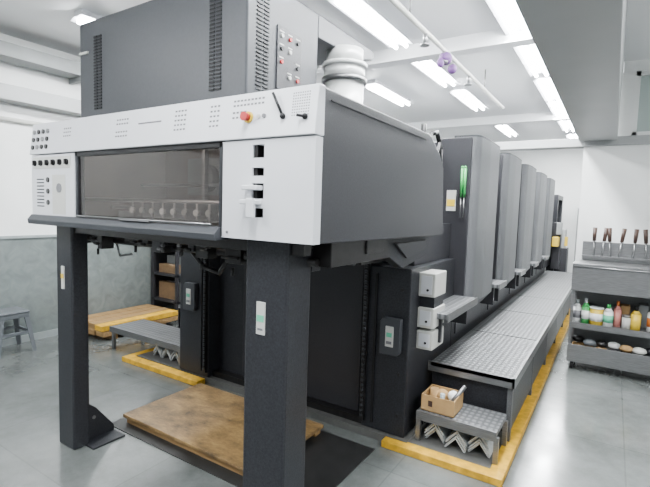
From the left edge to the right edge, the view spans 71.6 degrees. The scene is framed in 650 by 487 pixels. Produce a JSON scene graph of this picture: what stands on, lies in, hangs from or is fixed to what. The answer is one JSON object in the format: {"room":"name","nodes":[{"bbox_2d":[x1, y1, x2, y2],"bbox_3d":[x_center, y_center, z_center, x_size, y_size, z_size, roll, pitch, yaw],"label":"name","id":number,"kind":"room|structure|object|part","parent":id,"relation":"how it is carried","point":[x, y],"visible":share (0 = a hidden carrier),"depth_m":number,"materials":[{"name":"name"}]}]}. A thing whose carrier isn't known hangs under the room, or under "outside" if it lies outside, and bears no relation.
{"room":"print shop","nodes":[
{"label":"print shop","id":0,"kind":"room"},
{"bbox_2d":[0,33,80,235],"bbox_3d":[-2.073,-0.691,7.295,0.100,3.400,16.100,5,5,32],"label":"wall","id":1,"kind":"structure","parent":0,"point":[15,138],"depth_m":5.06,"materials":[{"name":"white paint"}]},
{"bbox_2d":[0,116,41,125],"bbox_3d":[-2.007,-1.480,7.148,0.049,0.050,15.800,5,5,32],"label":"conduit pipe","id":2,"kind":"object","parent":1,"relation":"attached to","point":[2,118],"visible":0.02,"depth_m":4.97,"materials":[{"name":"white plastic"}]},
{"bbox_2d":[0,83,80,115],"bbox_3d":[-1.936,-1.734,7.087,0.190,0.160,15.800,5,5,32],"label":"wall ledge","id":3,"kind":"object","parent":1,"relation":"attached to","point":[12,94],"depth_m":5.01,"materials":[{"name":"grey paint"}]},
{"bbox_2d":[0,234,179,346],"bbox_3d":[-2.075,0.398,7.301,0.040,1.230,16.000,5,5,32],"label":"wall panel","id":4,"kind":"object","parent":1,"relation":"attached to","point":[28,263],"depth_m":5.41,"materials":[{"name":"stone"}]},
{"bbox_2d":[0,321,649,486],"bbox_3d":[1.764,1.372,4.955,9.350,0.100,16.100,5,5,32],"label":"floor","id":5,"kind":"structure","parent":0,"point":[588,425],"depth_m":3.27,"materials":[{"name":"grey concrete"}]},
{"bbox_2d":[0,306,36,358],"bbox_3d":[-3.404,0.939,4.854,0.380,0.450,0.380,5,5,32],"label":"plastic stool","id":6,"kind":"object","parent":5,"relation":"on","point":[15,313],"visible":1,"depth_m":4.86,"materials":[{"name":"grey plastic"}]},
{"bbox_2d":[88,304,177,339],"bbox_3d":[-2.580,1.015,5.878,0.660,0.190,1.098,5,5,32],"label":"stack","id":7,"kind":"object","parent":5,"relation":"on","point":[98,323],"visible":0.62,"depth_m":5.81,"materials":[{"name":"yellow paint"}]},
{"bbox_2d":[109,305,179,366],"bbox_3d":[0.105,0.410,7.798,1.180,1.265,7.415,5,5,32],"label":"walkway","id":8,"kind":"object","parent":5,"relation":"on","point":[158,334],"visible":0.21,"depth_m":4.88,"materials":[{"name":"metal"}]},
{"bbox_2d":[151,248,180,321],"bbox_3d":[-1.951,0.322,6.908,0.560,1.450,1.240,5,5,32],"label":"storage rack","id":9,"kind":"object","parent":5,"relation":"on","point":[165,267],"visible":0.21,"depth_m":6.51,"materials":[{"name":"grey metal"}]},
{"bbox_2d":[112,417,242,486],"bbox_3d":[-1.017,1.381,3.039,1.323,0.006,0.132,5,5,32],"label":"floor plate","id":10,"kind":"object","parent":5,"relation":"on","point":[212,468],"depth_m":2.97,"materials":[{"name":"grey metal"}]},
{"bbox_2d":[123,383,323,475],"bbox_3d":[-0.759,1.329,3.329,1.300,0.069,0.750,5,5,32],"label":"wooden pallet","id":11,"kind":"object","parent":10,"relation":"on","point":[206,421],"visible":0.7,"depth_m":3.27,"materials":[{"name":"brown wood"}]},
{"bbox_2d":[27,0,569,486],"bbox_3d":[1.684,-0.264,6.963,3.740,2.840,10.750,5,5,32],"label":"press","id":12,"kind":"object","parent":5,"relation":"on","point":[331,249],"visible":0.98,"depth_m":2.77,"materials":[{"name":"grey paint"}]},
{"bbox_3d":[-1.673,-0.345,2.807,0.510,0.410,0.050,5,5,32],"label":"console panel","id":13,"kind":"part","parent":12,"relation":"part of","materials":[{"name":"white paint"}]},
{"bbox_2d":[85,149,219,218],"bbox_3d":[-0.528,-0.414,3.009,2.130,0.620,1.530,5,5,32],"label":"window","id":14,"kind":"structure","parent":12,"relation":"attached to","point":[183,184],"depth_m":3.35,"materials":[{"name":"clear glass"}]},
{"bbox_2d":[153,346,177,360],"bbox_3d":[-1.566,1.108,4.726,0.420,0.147,0.250,5,5,32],"label":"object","id":15,"kind":"object","parent":12,"relation":"on","point":[164,352],"visible":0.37,"depth_m":4.65,"materials":[{"name":"paint"}]},
{"bbox_3d":[-0.251,-0.221,1.872,0.498,0.420,0.100,5,5,32],"label":"console panel","id":16,"kind":"part","parent":12,"relation":"part of","materials":[{"name":"white paint"}]},
{"bbox_3d":[-0.235,0.726,2.127,0.245,1.505,0.188,5,5,32],"label":"delivery leg","id":17,"kind":"part","parent":12,"relation":"part of","materials":[{"name":"paint"}]},
{"bbox_3d":[-0.329,0.569,3.794,1.580,1.450,0.130,5,5,32],"label":"pile panel","id":18,"kind":"part","parent":12,"relation":"part of","materials":[{"name":"paint"}]},
{"bbox_3d":[0.389,-0.335,2.431,0.044,0.630,1.539,5,5,32],"label":"delivery panel","id":19,"kind":"part","parent":12,"relation":"part of","materials":[{"name":"grey paint"}]},
{"bbox_3d":[1.001,0.588,3.585,0.205,0.230,0.810,5,5,32],"label":"footboard","id":20,"kind":"part","parent":12,"relation":"part of","materials":[{"name":"metal"}]},
{"bbox_2d":[424,423,492,457],"bbox_3d":[0.941,1.313,3.141,0.445,0.147,0.245,5,5,32],"label":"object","id":21,"kind":"object","parent":12,"relation":"on","point":[465,441],"visible":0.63,"depth_m":3.04,"materials":[{"name":"paper"}]},
{"bbox_2d":[415,270,571,464],"bbox_3d":[2.844,0.984,6.104,0.623,0.462,7.365,5,5,32],"label":"walkway","id":22,"kind":"object","parent":12,"relation":"on","point":[499,361],"visible":0.88,"depth_m":3.62,"materials":[{"name":"metal"}]},
{"bbox_2d":[421,384,466,417],"bbox_3d":[0.845,1.080,3.182,0.263,0.178,0.223,5,5,32],"label":"cardboard box","id":23,"kind":"object","parent":22,"relation":"on","point":[437,399],"visible":1,"depth_m":3.14,"materials":[{"name":"cardboard"}]},
{"bbox_3d":[1.793,0.516,4.821,0.205,0.230,0.370,5,5,32],"label":"footboard","id":24,"kind":"part","parent":12,"relation":"part of","materials":[{"name":"metal"}]},
{"bbox_3d":[2.467,0.455,5.872,0.205,0.230,0.370,5,5,32],"label":"footboard","id":25,"kind":"part","parent":12,"relation":"part of","materials":[{"name":"metal"}]},
{"bbox_3d":[3.141,0.393,6.923,0.205,0.230,0.370,5,5,32],"label":"footboard","id":26,"kind":"part","parent":12,"relation":"part of","materials":[{"name":"metal"}]},
{"bbox_3d":[3.815,0.332,7.974,0.205,0.230,0.370,5,5,32],"label":"footboard","id":27,"kind":"part","parent":12,"relation":"part of","materials":[{"name":"metal"}]},
{"bbox_2d":[304,430,374,486],"bbox_3d":[-0.013,1.419,2.966,0.453,0.006,0.625,5,5,32],"label":"floor plate","id":28,"kind":"object","parent":5,"relation":"on","point":[331,460],"depth_m":2.98,"materials":[{"name":"black metal"}]},
{"bbox_2d":[574,208,578,260],"bbox_3d":[6.416,0.075,10.885,0.650,1.850,0.485,5,5,32],"label":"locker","id":29,"kind":"object","parent":5,"relation":"on","point":[578,208],"visible":0.09,"depth_m":10.85,"materials":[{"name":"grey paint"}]},
{"bbox_2d":[566,227,649,375],"bbox_3d":[3.155,0.613,4.765,0.960,1.533,0.506,5,5,32],"label":"tool cart","id":30,"kind":"object","parent":5,"relation":"on","point":[608,272],"visible":0.92,"depth_m":4.78,"materials":[{"name":"metal"}]},
{"bbox_2d":[573,299,581,321],"bbox_3d":[2.770,0.732,4.951,0.080,0.240,0.082,5,5,32],"label":"bottle","id":31,"kind":"object","parent":30,"relation":"on","point":[577,310],"visible":0.92,"depth_m":4.92,"materials":[{"name":"white plastic"}]},
{"bbox_2d":[581,298,589,323],"bbox_3d":[2.816,0.725,4.873,0.072,0.270,0.073,5,5,32],"label":"bottle","id":32,"kind":"object","parent":30,"relation":"on","point":[585,307],"visible":0.99,"depth_m":4.85,"materials":[{"name":"green plastic"}]},
{"bbox_2d":[589,306,603,325],"bbox_3d":[2.910,0.773,4.840,0.132,0.185,0.132,5,5,32],"label":"tin","id":33,"kind":"object","parent":30,"relation":"on","point":[596,312],"visible":0.98,"depth_m":4.79,"materials":[{"name":"yellow plastic"}]},
{"bbox_2d":[603,304,613,326],"bbox_3d":[2.992,0.759,4.762,0.090,0.230,0.092,5,5,32],"label":"bottle","id":34,"kind":"object","parent":30,"relation":"on","point":[608,313],"visible":0.97,"depth_m":4.73,"materials":[{"name":"white plastic"}]},
{"bbox_2d":[613,301,621,326],"bbox_3d":[3.087,0.743,4.760,0.069,0.270,0.070,5,5,32],"label":"bottle","id":35,"kind":"object","parent":30,"relation":"on","point":[617,310],"visible":0.99,"depth_m":4.74,"materials":[{"name":"pink plastic"}]},
{"bbox_2d":[621,314,630,328],"bbox_3d":[3.136,0.814,4.697,0.086,0.140,0.086,5,5,32],"label":"tin","id":36,"kind":"object","parent":30,"relation":"on","point":[626,319],"visible":0.99,"depth_m":4.67,"materials":[{"name":"white metal"}]},
{"bbox_2d":[630,306,640,330],"bbox_3d":[3.205,0.770,4.650,0.089,0.240,0.090,5,5,32],"label":"bottle","id":37,"kind":"object","parent":30,"relation":"on","point":[635,324],"visible":1,"depth_m":4.62,"materials":[{"name":"yellow plastic"}]},
{"bbox_2d":[646,311,649,331],"bbox_3d":[3.334,0.764,4.591,0.090,0.270,0.092,5,5,32],"label":"bottle","id":38,"kind":"object","parent":30,"relation":"on","point":[648,314],"visible":1,"depth_m":4.59,"materials":[{"name":"white plastic"}]},
{"bbox_2d":[0,0,649,141],"bbox_3d":[1.875,-2.115,4.681,9.350,0.100,16.100,5,5,32],"label":"ceiling","id":39,"kind":"structure","parent":0,"point":[47,23],"depth_m":4.91,"materials":[{"name":"grey paint"}]},
{"bbox_2d":[0,40,80,84],"bbox_3d":[-1.881,-2.189,7.026,0.295,0.360,15.800,5,5,32],"label":"cable tray","id":40,"kind":"object","parent":39,"relation":"attached to","point":[10,53],"visible":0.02,"depth_m":4.93,"materials":[{"name":"metal"}]},
{"bbox_2d":[70,9,101,24],"bbox_3d":[-1.948,-2.136,4.692,0.260,0.104,1.250,5,5,32],"label":"fluorescent light","id":41,"kind":"object","parent":39,"relation":"attached to","point":[81,16],"visible":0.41,"depth_m":4.20,"materials":[{"name":"white paint"}]},
{"bbox_2d":[328,0,413,49],"bbox_3d":[0.462,-2.013,4.106,0.260,0.104,1.250,5,5,32],"label":"fluorescent light","id":42,"kind":"object","parent":39,"relation":"attached to","point":[361,12],"visible":1,"depth_m":4.04,"materials":[{"name":"white paint"}]},
{"bbox_2d":[365,79,413,105],"bbox_3d":[0.956,-2.196,6.633,0.260,0.104,1.250,5,5,32],"label":"fluorescent light","id":43,"kind":"object","parent":39,"relation":"attached to","point":[374,85],"visible":0.9,"depth_m":6.49,"materials":[{"name":"white paint"}]},
{"bbox_2d":[316,29,534,77],"bbox_3d":[0.216,-2.097,5.306,4.790,0.140,0.160,5,5,32],"label":"joist","id":44,"kind":"object","parent":39,"relation":"attached to","point":[491,40],"depth_m":4.55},
{"bbox_2d":[411,60,459,86],"bbox_3d":[1.324,-2.091,5.452,0.260,0.104,1.250,5,5,32],"label":"fluorescent light","id":45,"kind":"object","parent":39,"relation":"attached to","point":[430,68],"visible":0.61,"depth_m":5.48,"materials":[{"name":"white paint"}]},
{"bbox_2d":[389,0,503,108],"bbox_3d":[1.099,-1.842,4.183,0.135,0.415,5.400,5,5,32],"label":"pipe","id":46,"kind":"object","parent":39,"relation":"attached to","point":[445,58],"visible":1,"depth_m":4.21,"materials":[{"name":"white plastic"}]},
{"bbox_2d":[449,85,488,110],"bbox_3d":[2.187,-2.169,6.797,0.260,0.104,1.250,5,5,32],"label":"fluorescent light","id":47,"kind":"object","parent":39,"relation":"attached to","point":[461,93],"visible":1,"depth_m":6.64,"materials":[{"name":"white paint"}]},
{"bbox_2d":[406,112,568,129],"bbox_3d":[2.372,-2.293,8.669,4.790,0.140,0.160,5,5,32],"label":"joist","id":48,"kind":"object","parent":39,"relation":"attached to","point":[542,116],"depth_m":8.17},
{"bbox_2d":[494,125,518,136],"bbox_3d":[3.696,-2.307,9.151,0.260,0.104,1.250,5,5,32],"label":"fluorescent light","id":49,"kind":"object","parent":39,"relation":"attached to","point":[507,130],"visible":0.76,"depth_m":9.08,"materials":[{"name":"white paint"}]},
{"bbox_2d":[485,0,528,36],"bbox_3d":[1.495,-1.946,3.685,0.260,0.104,1.250,5,5,32],"label":"fluorescent light","id":50,"kind":"object","parent":39,"relation":"attached to","point":[507,13],"visible":0.8,"depth_m":3.84,"materials":[{"name":"white paint"}]},
{"bbox_2d":[513,44,547,77],"bbox_3d":[2.277,-2.018,4.904,0.260,0.104,1.250,5,5,32],"label":"fluorescent light","id":51,"kind":"object","parent":39,"relation":"attached to","point":[529,55],"visible":0.48,"depth_m":4.90,"materials":[{"name":"white paint"}]},
{"bbox_2d":[533,74,559,102],"bbox_3d":[3.059,-2.089,6.123,0.260,0.104,1.250,5,5,32],"label":"fluorescent light","id":52,"kind":"object","parent":39,"relation":"attached to","point":[544,84],"visible":0.77,"depth_m":5.98,"materials":[{"name":"white paint"}]},
{"bbox_2d":[546,99,566,116],"bbox_3d":[3.760,-2.152,7.217,0.260,0.104,1.250,5,5,32],"label":"fluorescent light","id":53,"kind":"object","parent":39,"relation":"attached to","point":[556,107],"visible":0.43,"depth_m":7.07,"materials":[{"name":"white paint"}]},
{"bbox_2d":[557,120,573,131],"bbox_3d":[4.514,-2.221,8.394,0.260,0.104,1.250,5,5,32],"label":"fluorescent light","id":54,"kind":"object","parent":39,"relation":"attached to","point":[565,125],"visible":0.55,"depth_m":8.44,"materials":[{"name":"white paint"}]},
{"bbox_2d":[566,131,577,138],"bbox_3d":[5.485,-2.309,9.907,0.260,0.104,1.250,5,5,32],"label":"fluorescent light","id":55,"kind":"object","parent":39,"relation":"attached to","point":[570,135],"visible":0.33,"depth_m":9.46,"materials":[{"name":"white paint"}]},
{"bbox_2d":[500,148,583,272],"bbox_3d":[6.133,-0.763,11.544,9.150,3.400,0.100,5,5,32],"label":"wall","id":56,"kind":"structure","parent":0,"point":[564,166],"depth_m":11.47,"materials":[{"name":"white paint"}]},
{"bbox_2d":[515,0,627,140],"bbox_3d":[0.738,-1.406,1.389,0.380,0.870,9.070,5,5,32],"label":"duct","id":57,"kind":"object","parent":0,"point":[580,44],"depth_m":2.48,"materials":[{"name":"grey metal"}]},
{"bbox_2d":[575,59,649,259],"bbox_3d":[4.698,-0.248,4.418,3.860,3.400,0.120,5,5,32],"label":"wall","id":58,"kind":"structure","parent":0,"point":[615,180],"depth_m":5.16,"materials":[{"name":"white paint"}]},
{"bbox_2d":[494,135,649,151],"bbox_3d":[2.645,-1.236,5.677,8.800,0.100,0.180,5,5,32],"label":"ceiling beam","id":59,"kind":"structure","parent":58,"relation":"attached to","point":[574,143],"depth_m":5.43,"materials":[{"name":"grey paint"}]},
{"bbox_2d":[631,70,649,135],"bbox_3d":[4.548,-1.483,4.431,2.505,0.710,0.080,5,5,32],"label":"window","id":60,"kind":"structure","parent":58,"relation":"in","point":[641,113],"depth_m":5.04,"materials":[{"name":"clear glass"}]}
]}

